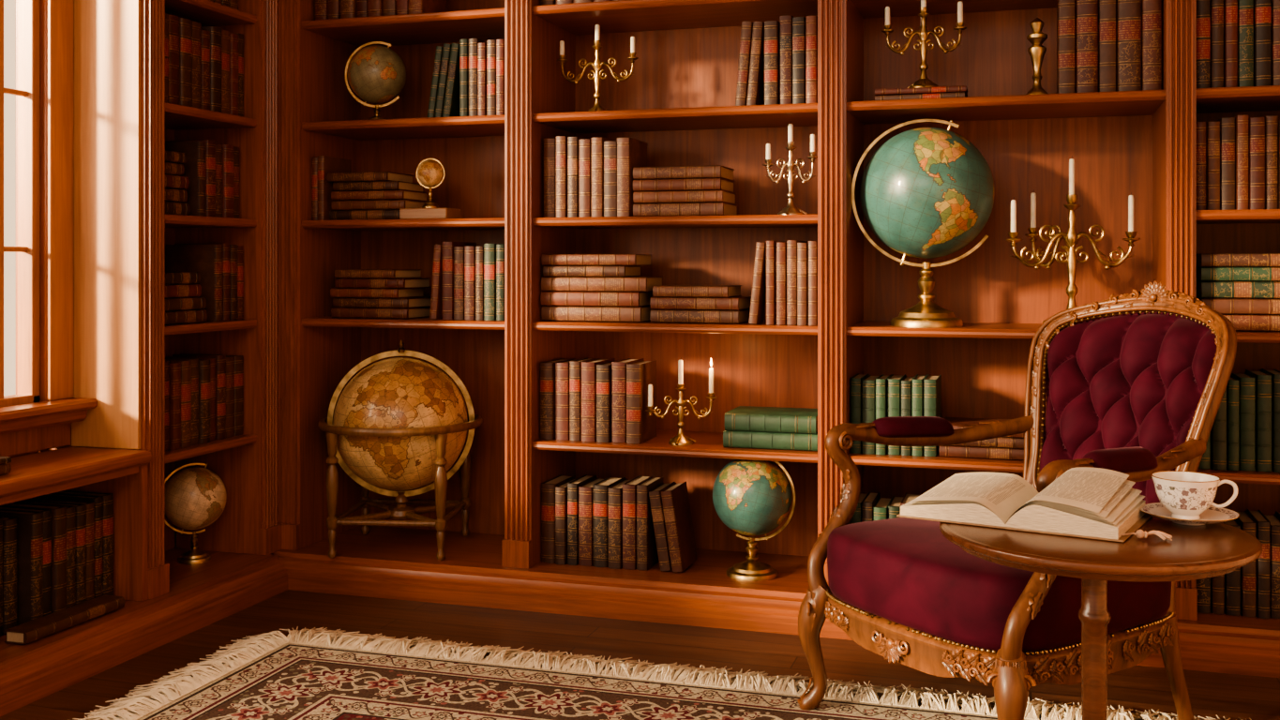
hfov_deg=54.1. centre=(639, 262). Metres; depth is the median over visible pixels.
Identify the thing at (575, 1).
book
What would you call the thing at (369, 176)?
book
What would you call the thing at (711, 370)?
candle
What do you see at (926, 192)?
globe
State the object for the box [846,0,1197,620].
bookcase
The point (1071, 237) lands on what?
candelabrum
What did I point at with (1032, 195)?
candle
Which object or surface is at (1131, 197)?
candle
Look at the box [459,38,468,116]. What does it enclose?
book
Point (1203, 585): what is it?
book
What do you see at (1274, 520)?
book
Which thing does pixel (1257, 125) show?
book
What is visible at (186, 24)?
book
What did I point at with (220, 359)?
book
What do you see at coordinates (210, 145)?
book
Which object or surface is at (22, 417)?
windowsill
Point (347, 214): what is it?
book
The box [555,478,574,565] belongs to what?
book
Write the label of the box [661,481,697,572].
book
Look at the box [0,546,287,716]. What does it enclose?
baseboard
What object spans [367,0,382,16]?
book
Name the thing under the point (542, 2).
book
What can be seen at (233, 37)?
book
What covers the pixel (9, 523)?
book
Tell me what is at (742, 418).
book
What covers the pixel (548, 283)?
book
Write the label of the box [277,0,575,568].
bookcase
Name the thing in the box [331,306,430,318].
book
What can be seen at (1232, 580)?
book
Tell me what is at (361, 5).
book
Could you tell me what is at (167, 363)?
book
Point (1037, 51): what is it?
candlestick
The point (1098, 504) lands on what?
open book
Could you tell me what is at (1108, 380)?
cushion
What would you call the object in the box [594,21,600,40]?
candle
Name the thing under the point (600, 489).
book
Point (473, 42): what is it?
book
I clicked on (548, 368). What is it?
book
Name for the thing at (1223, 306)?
book
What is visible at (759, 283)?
book
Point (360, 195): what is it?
book
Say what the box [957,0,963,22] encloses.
candle
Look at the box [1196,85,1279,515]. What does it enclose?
bookcase
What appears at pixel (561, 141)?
book
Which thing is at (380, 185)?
book
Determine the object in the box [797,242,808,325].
book
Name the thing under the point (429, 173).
globe
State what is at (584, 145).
book
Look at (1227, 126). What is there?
book
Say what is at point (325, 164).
book
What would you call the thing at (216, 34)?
book
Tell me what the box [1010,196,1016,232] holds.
candle
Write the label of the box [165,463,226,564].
globe
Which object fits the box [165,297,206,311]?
book
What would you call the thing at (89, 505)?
book
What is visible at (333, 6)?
book
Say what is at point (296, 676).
rug
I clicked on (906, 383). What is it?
book
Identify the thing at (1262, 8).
book
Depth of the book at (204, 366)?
4.20 m
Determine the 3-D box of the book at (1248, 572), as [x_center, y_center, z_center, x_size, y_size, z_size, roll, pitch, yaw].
[1.797,0.892,3.731,0.039,0.273,0.200,0,0,17]
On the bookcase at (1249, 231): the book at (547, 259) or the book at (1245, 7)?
the book at (1245, 7)
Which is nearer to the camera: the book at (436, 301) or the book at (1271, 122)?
the book at (1271, 122)
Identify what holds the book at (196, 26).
on the bookcase at (246, 464)
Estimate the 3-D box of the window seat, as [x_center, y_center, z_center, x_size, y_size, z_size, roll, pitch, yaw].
[-2.351,0.800,1.733,0.420,0.457,4.511,0,0,17]
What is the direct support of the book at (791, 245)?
on the bookcase at (678, 99)
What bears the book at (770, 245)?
on the bookcase at (678, 99)
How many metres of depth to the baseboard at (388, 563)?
4.14 m
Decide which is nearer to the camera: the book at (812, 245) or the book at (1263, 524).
the book at (1263, 524)
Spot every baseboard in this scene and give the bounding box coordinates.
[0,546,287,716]
[271,525,1279,677]
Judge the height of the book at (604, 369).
0.261 m
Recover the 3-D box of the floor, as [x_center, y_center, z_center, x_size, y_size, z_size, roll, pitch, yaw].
[-0.216,1.190,1.743,4.650,0.080,5.800,0,0,17]
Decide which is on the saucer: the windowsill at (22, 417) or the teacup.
the teacup
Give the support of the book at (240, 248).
on the bookcase at (246, 464)
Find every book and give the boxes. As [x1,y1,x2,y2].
[0,456,11,465]
[0,463,11,474]
[0,505,51,616]
[0,509,43,625]
[0,515,17,633]
[0,517,3,635]
[4,502,67,613]
[4,594,124,644]
[10,502,75,607]
[33,500,86,604]
[39,493,103,598]
[41,498,94,601]
[56,490,113,595]
[165,13,169,103]
[165,139,215,217]
[165,141,206,216]
[165,150,186,163]
[165,162,184,175]
[165,174,188,189]
[165,188,187,202]
[165,201,190,215]
[165,244,222,321]
[165,271,200,284]
[165,284,201,298]
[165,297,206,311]
[165,309,207,325]
[165,356,216,441]
[165,358,198,445]
[165,359,191,448]
[165,361,169,451]
[168,14,180,105]
[169,361,180,450]
[172,353,225,439]
[174,243,230,320]
[179,17,192,106]
[192,20,201,108]
[198,359,210,443]
[201,26,222,112]
[201,30,210,110]
[215,144,222,217]
[220,144,234,218]
[221,0,230,6]
[221,29,229,114]
[225,355,243,436]
[225,356,234,437]
[229,0,238,9]
[229,33,238,115]
[230,244,237,320]
[233,146,239,218]
[235,32,243,117]
[237,245,243,319]
[311,157,317,220]
[315,0,327,20]
[317,155,351,220]
[327,0,339,19]
[327,171,413,182]
[329,210,399,220]
[330,287,424,298]
[331,190,428,201]
[331,199,425,210]
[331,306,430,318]
[332,180,423,192]
[332,297,430,308]
[334,269,421,278]
[334,278,430,288]
[339,0,356,18]
[356,0,367,17]
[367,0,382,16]
[382,0,396,15]
[396,0,408,15]
[408,0,446,14]
[427,45,443,117]
[429,244,442,319]
[434,43,451,117]
[441,241,476,319]
[442,43,459,117]
[453,246,464,319]
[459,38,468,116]
[464,246,475,320]
[468,38,486,116]
[475,246,483,320]
[477,42,486,115]
[483,243,504,320]
[486,39,496,115]
[496,39,504,115]
[496,244,504,320]
[540,0,555,5]
[540,291,654,306]
[540,358,569,439]
[541,254,652,265]
[541,276,662,291]
[541,305,650,322]
[541,474,575,563]
[542,266,642,276]
[543,138,556,217]
[555,0,573,4]
[555,358,575,440]
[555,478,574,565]
[556,135,567,217]
[567,136,584,217]
[567,474,596,565]
[569,357,598,440]
[573,0,593,3]
[578,138,591,217]
[578,477,603,566]
[581,358,614,441]
[591,137,615,216]
[592,476,625,567]
[593,0,612,1]
[596,361,614,442]
[603,141,617,216]
[608,478,629,569]
[611,358,643,442]
[617,137,647,216]
[622,474,653,570]
[626,360,656,443]
[632,165,734,181]
[632,178,734,193]
[632,190,736,204]
[632,202,737,216]
[636,476,663,571]
[648,481,675,571]
[650,296,751,310]
[650,308,750,323]
[652,285,741,297]
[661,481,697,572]
[722,430,817,451]
[724,406,817,434]
[735,21,752,105]
[746,21,764,105]
[748,241,766,324]
[764,20,779,105]
[766,240,785,324]
[775,242,786,324]
[779,15,794,104]
[786,240,807,324]
[792,16,805,104]
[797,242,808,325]
[805,15,817,103]
[808,240,817,325]
[850,373,868,453]
[850,493,867,524]
[861,375,879,454]
[861,491,879,522]
[873,496,892,520]
[874,85,968,97]
[874,91,966,100]
[875,374,891,454]
[887,374,905,454]
[888,495,903,518]
[896,466,1152,542]
[900,492,921,506]
[901,376,914,455]
[911,374,928,456]
[923,374,941,456]
[939,445,1023,460]
[944,417,1023,437]
[951,436,1023,448]
[1056,0,1075,93]
[1075,0,1098,92]
[1098,0,1116,91]
[1116,0,1141,91]
[1141,0,1161,90]
[1196,0,1210,88]
[1196,121,1206,210]
[1196,253,1279,267]
[1196,267,1279,281]
[1196,280,1279,299]
[1196,297,1279,315]
[1196,577,1210,613]
[1197,433,1210,469]
[1206,121,1219,210]
[1210,0,1224,88]
[1210,385,1227,470]
[1210,522,1224,614]
[1216,117,1235,210]
[1222,314,1279,331]
[1223,519,1240,616]
[1224,0,1237,87]
[1227,375,1239,470]
[1230,372,1255,471]
[1234,115,1249,210]
[1235,511,1256,617]
[1237,0,1253,87]
[1245,369,1272,471]
[1247,509,1270,618]
[1249,117,1264,209]
[1253,0,1271,86]
[1261,368,1279,472]
[1264,115,1278,209]
[1264,513,1279,618]
[1271,0,1279,85]
[1278,120,1279,209]
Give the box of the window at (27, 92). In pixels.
[0,0,39,407]
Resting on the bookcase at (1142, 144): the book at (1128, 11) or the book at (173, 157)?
the book at (1128, 11)
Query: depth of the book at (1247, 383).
3.65 m
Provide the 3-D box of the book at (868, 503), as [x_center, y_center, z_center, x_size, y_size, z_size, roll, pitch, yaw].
[0.747,0.894,4.059,0.034,0.270,0.204,0,0,17]
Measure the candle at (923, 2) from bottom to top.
0.070 m
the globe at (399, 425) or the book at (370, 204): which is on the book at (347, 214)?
the book at (370, 204)
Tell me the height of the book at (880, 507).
0.256 m
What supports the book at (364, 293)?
on the book at (338, 302)
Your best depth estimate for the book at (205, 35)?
4.22 m
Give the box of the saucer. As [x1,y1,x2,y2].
[1140,502,1239,526]
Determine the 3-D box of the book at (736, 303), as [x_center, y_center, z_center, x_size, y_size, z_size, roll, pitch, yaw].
[0.209,0.136,4.239,0.300,0.040,0.212,0,0,18]
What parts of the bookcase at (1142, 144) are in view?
shelf, shelf, shelf, shelf, panel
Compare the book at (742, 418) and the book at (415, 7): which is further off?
the book at (415, 7)
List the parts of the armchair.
leg, arm, seat rail, nailhead trim, leg, arm, nailhead trim, frame, leg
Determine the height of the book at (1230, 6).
0.310 m
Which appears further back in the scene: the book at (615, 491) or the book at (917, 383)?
the book at (615, 491)
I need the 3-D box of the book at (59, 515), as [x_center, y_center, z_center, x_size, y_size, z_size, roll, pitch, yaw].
[-1.749,0.865,3.633,0.195,0.321,0.046,0,0,17]
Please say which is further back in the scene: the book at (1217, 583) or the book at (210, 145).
the book at (210, 145)
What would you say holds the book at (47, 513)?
on the baseboard at (200, 595)
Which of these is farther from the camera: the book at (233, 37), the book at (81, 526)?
the book at (233, 37)
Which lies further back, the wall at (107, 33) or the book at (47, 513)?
the wall at (107, 33)
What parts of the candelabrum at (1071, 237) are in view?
arm, arm, stem, arm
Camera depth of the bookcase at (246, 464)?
4.42 m
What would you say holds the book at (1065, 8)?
on the bookcase at (1142, 144)
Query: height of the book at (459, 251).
0.256 m
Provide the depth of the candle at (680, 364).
4.19 m
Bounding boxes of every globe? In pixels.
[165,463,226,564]
[317,340,482,560]
[345,41,406,120]
[399,158,460,219]
[712,459,796,581]
[851,119,993,327]
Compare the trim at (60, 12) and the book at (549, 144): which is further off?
the book at (549, 144)
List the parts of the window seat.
panel, rail, seat, panel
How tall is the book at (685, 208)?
0.044 m
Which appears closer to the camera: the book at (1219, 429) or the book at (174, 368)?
the book at (1219, 429)
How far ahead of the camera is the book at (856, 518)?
3.98 m
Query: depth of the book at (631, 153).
4.21 m
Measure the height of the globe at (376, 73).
0.303 m
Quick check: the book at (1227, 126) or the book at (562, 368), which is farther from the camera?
the book at (562, 368)
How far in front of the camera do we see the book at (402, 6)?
4.46 m
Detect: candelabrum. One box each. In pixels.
[557,21,638,111]
[645,357,716,445]
[762,120,817,214]
[881,0,966,88]
[1005,155,1140,322]
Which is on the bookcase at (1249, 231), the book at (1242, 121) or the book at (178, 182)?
the book at (1242, 121)
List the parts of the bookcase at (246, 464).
panel, shelf, shelf, shelf, shelf, shelf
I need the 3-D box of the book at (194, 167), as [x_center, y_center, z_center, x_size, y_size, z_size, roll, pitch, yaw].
[-1.556,-0.278,4.231,0.204,0.250,0.038,0,0,17]
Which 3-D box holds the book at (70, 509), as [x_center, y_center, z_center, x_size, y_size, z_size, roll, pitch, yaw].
[-1.748,0.869,3.680,0.207,0.313,0.042,0,0,17]
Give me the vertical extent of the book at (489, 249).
0.266 m
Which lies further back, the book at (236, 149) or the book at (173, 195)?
the book at (236, 149)
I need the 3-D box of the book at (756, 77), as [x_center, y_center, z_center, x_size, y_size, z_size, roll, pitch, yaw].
[0.399,-0.645,4.166,0.057,0.277,0.192,0,0,17]
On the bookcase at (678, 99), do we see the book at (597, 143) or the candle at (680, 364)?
the book at (597, 143)
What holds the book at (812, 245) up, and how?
on the bookcase at (678, 99)
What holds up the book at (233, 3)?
on the bookcase at (246, 464)
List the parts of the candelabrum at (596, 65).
arm, stem, arm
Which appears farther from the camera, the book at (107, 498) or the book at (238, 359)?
the book at (238, 359)
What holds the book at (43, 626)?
on the baseboard at (200, 595)
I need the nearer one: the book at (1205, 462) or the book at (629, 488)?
the book at (1205, 462)
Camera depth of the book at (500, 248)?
4.34 m
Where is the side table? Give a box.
[939,516,1262,719]
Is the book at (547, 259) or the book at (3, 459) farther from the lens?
the book at (547, 259)
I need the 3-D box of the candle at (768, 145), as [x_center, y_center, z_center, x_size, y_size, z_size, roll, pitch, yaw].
[0.420,-0.367,4.109,0.017,0.065,0.017,0,0,17]
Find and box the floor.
[0,589,1279,719]
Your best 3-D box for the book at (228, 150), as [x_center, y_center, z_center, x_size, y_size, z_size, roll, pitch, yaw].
[-1.510,-0.280,4.367,0.207,0.253,0.051,0,0,17]
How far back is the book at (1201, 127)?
3.69 m
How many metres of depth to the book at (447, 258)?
4.40 m
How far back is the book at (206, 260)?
4.30 m
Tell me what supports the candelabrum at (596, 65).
on the bookcase at (678, 99)
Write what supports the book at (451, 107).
on the bookcase at (493, 165)
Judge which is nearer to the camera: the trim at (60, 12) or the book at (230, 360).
the trim at (60, 12)
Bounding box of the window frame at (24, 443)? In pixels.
[0,0,176,546]
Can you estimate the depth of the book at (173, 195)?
4.08 m
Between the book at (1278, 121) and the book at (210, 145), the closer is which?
the book at (1278, 121)
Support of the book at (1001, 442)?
on the book at (956, 451)
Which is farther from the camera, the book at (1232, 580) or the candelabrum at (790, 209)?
the candelabrum at (790, 209)
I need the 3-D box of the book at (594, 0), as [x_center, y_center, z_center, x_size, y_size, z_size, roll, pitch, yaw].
[-0.101,-1.010,4.319,0.065,0.279,0.201,0,0,17]
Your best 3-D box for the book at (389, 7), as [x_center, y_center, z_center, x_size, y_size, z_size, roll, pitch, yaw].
[-0.867,-1.004,4.565,0.054,0.266,0.201,0,0,17]
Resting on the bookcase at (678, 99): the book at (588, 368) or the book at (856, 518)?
the book at (588, 368)
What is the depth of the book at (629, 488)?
4.21 m
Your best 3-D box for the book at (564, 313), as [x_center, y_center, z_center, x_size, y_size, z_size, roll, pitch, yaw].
[-0.137,0.175,4.344,0.355,0.050,0.212,0,0,18]
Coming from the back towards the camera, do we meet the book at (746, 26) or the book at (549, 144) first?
the book at (549, 144)
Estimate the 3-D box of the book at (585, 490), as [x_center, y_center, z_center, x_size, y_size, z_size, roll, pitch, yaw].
[-0.157,0.896,4.351,0.051,0.266,0.205,0,0,17]
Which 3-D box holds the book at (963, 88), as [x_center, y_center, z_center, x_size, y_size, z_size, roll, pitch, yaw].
[0.896,-0.538,3.990,0.280,0.018,0.162,0,0,16]
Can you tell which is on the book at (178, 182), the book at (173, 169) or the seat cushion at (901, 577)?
the book at (173, 169)
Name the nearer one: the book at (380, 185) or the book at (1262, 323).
the book at (1262, 323)
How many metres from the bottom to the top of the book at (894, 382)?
0.238 m
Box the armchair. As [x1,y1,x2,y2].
[797,280,1236,719]
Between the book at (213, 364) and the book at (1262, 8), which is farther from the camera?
the book at (213, 364)
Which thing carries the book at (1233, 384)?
on the bookcase at (1249, 231)
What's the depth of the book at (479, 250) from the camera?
4.36 m
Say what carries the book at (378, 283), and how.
on the book at (364, 293)
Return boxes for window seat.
[0,446,151,602]
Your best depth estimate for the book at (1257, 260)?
3.65 m
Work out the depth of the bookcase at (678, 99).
4.42 m
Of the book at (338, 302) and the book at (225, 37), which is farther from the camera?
the book at (338, 302)
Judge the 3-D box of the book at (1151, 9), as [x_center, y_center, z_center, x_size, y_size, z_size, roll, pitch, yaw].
[1.546,-0.654,3.809,0.056,0.297,0.199,0,0,17]
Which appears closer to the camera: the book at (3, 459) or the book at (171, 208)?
the book at (3, 459)
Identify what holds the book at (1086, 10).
on the bookcase at (1142, 144)
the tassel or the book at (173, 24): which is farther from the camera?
the book at (173, 24)
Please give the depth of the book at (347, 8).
4.51 m
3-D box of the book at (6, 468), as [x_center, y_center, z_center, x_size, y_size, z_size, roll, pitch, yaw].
[-1.784,0.556,3.332,0.122,0.028,0.170,0,0,18]
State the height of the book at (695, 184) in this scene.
0.039 m
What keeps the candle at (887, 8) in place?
on the candelabrum at (923, 33)
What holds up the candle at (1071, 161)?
on the candelabrum at (1071, 237)
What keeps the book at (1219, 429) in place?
on the bookcase at (1249, 231)
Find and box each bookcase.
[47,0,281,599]
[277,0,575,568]
[532,0,863,586]
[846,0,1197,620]
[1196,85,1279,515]
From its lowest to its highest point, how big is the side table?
0.636 m
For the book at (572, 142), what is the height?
0.274 m
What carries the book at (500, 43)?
on the bookcase at (493, 165)
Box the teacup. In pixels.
[1151,470,1237,519]
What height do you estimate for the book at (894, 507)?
0.260 m
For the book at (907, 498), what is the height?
0.274 m
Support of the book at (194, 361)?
on the bookcase at (246, 464)
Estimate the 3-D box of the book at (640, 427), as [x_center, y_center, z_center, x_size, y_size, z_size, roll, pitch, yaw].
[0.004,0.473,4.286,0.052,0.265,0.194,0,0,17]
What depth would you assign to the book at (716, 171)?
4.16 m
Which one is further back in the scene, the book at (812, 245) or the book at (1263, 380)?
the book at (812, 245)
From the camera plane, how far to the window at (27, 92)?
3.79 m
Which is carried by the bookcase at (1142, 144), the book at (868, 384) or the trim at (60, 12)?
the book at (868, 384)
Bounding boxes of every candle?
[559,40,564,55]
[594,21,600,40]
[630,33,634,52]
[647,384,652,406]
[677,357,683,384]
[708,358,713,392]
[766,141,770,159]
[787,120,793,141]
[810,134,814,151]
[885,5,889,25]
[920,0,926,7]
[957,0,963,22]
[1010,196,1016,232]
[1030,189,1036,227]
[1069,155,1074,195]
[1128,193,1133,231]
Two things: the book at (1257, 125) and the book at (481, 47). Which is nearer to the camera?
the book at (1257, 125)
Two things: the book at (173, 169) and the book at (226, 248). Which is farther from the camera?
the book at (226, 248)
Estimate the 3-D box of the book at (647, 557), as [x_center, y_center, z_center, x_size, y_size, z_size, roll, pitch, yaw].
[0.034,0.887,4.285,0.039,0.283,0.198,0,0,17]
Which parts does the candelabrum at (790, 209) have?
arm, stem, arm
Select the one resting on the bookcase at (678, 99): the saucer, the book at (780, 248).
the book at (780, 248)
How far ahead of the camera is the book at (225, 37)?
4.32 m
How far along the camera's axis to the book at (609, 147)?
4.23 m
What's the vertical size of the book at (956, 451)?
0.035 m
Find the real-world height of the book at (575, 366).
0.269 m
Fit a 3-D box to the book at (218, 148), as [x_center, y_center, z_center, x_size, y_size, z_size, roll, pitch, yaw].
[-1.528,-0.278,4.320,0.195,0.250,0.045,0,0,17]
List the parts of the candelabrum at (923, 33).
arm, stem, arm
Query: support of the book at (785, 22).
on the bookcase at (678, 99)
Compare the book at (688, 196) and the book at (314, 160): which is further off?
the book at (314, 160)
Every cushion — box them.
[827,517,1171,652]
[1039,312,1217,504]
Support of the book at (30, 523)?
on the baseboard at (200, 595)
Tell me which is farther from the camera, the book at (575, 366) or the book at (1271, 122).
the book at (575, 366)
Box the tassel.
[1121,529,1172,541]
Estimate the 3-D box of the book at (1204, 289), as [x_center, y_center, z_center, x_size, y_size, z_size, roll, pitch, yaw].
[1.825,0.080,3.727,0.310,0.048,0.212,0,0,18]
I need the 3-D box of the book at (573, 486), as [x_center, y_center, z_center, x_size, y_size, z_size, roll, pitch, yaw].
[-0.203,0.891,4.361,0.039,0.276,0.201,0,0,17]
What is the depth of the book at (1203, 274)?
3.65 m
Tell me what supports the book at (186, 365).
on the bookcase at (246, 464)
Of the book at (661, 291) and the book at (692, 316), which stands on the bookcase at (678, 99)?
the book at (692, 316)
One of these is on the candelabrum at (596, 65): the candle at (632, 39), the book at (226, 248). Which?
the candle at (632, 39)
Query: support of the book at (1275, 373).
on the bookcase at (1249, 231)
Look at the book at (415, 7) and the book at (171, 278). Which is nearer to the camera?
the book at (171, 278)
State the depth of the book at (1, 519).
3.45 m
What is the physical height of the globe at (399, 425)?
0.749 m
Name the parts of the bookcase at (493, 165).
shelf, shelf, shelf, shelf, panel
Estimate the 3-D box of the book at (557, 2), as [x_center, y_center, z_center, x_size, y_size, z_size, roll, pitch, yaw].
[-0.231,-1.003,4.366,0.067,0.265,0.206,0,0,17]
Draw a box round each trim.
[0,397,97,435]
[47,0,73,400]
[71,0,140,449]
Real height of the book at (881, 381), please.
0.238 m
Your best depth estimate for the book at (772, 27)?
4.05 m
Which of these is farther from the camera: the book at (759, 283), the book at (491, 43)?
the book at (491, 43)
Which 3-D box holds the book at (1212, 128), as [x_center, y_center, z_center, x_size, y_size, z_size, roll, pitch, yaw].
[1.709,-0.282,3.764,0.034,0.259,0.205,0,0,17]
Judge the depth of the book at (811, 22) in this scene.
4.02 m
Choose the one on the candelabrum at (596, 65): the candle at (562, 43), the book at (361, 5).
the candle at (562, 43)
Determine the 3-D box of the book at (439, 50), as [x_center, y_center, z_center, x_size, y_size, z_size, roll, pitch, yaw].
[-0.697,-0.635,4.508,0.061,0.256,0.192,0,0,17]
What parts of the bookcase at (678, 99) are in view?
shelf, shelf, shelf, shelf, shelf, panel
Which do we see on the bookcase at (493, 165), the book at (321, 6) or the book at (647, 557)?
the book at (321, 6)
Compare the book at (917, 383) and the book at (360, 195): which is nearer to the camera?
the book at (917, 383)
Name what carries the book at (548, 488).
on the baseboard at (388, 563)
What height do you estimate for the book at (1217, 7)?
0.311 m
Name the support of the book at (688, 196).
on the book at (685, 208)
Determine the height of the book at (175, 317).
0.042 m
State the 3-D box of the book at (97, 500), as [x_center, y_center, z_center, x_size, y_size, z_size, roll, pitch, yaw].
[-1.718,0.865,3.795,0.210,0.320,0.034,0,0,17]
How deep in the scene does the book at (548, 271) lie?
4.25 m
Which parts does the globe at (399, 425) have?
leg, leg, leg, leg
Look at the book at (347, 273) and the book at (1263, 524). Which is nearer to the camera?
the book at (1263, 524)
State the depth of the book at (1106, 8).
3.76 m
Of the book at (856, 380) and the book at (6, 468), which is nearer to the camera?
the book at (6, 468)
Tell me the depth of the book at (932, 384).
3.92 m
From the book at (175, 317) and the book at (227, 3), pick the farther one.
the book at (227, 3)
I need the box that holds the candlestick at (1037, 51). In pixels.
[1026,17,1047,94]
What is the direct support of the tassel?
attached to the open book at (1098, 504)
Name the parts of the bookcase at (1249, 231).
shelf, shelf, shelf, shelf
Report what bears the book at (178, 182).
on the book at (173, 195)
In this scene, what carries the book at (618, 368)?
on the bookcase at (678, 99)
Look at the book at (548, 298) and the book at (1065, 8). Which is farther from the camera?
the book at (548, 298)
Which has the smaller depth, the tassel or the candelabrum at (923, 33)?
the tassel
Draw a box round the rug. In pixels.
[72,626,1251,719]
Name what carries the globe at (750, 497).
on the baseboard at (388, 563)
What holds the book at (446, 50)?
on the bookcase at (493, 165)
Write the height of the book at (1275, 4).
0.289 m
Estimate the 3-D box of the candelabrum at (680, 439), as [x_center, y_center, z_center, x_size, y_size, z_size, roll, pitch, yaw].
[0.136,0.461,4.194,0.240,0.290,0.091,0,0,3]
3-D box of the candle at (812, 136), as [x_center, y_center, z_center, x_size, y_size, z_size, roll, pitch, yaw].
[0.565,-0.390,4.109,0.017,0.062,0.017,0,0,-34]
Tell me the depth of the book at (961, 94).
3.92 m
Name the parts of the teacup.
handle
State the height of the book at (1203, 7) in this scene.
0.291 m
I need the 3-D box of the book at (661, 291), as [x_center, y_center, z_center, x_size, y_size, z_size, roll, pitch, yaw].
[0.196,0.096,4.240,0.255,0.036,0.212,0,0,18]
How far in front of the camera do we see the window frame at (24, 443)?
3.81 m
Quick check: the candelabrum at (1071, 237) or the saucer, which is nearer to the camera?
the saucer
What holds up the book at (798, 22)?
on the bookcase at (678, 99)
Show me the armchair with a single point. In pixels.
(1135, 384)
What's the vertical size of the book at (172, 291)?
0.042 m
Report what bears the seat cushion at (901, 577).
on the armchair
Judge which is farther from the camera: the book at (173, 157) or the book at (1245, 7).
the book at (173, 157)
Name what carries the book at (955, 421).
on the book at (1001, 442)
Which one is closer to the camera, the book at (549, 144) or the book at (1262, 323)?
the book at (1262, 323)
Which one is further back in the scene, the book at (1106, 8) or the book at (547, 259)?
the book at (547, 259)
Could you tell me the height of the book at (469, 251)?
0.258 m
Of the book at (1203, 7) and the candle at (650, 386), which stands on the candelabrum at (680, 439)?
the candle at (650, 386)
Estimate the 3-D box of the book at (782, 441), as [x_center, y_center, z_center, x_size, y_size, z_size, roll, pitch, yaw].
[0.452,0.578,4.164,0.310,0.054,0.222,0,0,17]
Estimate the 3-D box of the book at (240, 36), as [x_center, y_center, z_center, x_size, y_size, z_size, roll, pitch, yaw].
[-1.493,-0.654,4.437,0.202,0.297,0.040,0,0,17]
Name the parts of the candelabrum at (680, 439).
arm, stem, arm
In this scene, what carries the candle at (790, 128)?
on the candelabrum at (790, 209)
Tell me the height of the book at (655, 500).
0.268 m
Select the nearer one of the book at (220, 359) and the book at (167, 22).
the book at (167, 22)

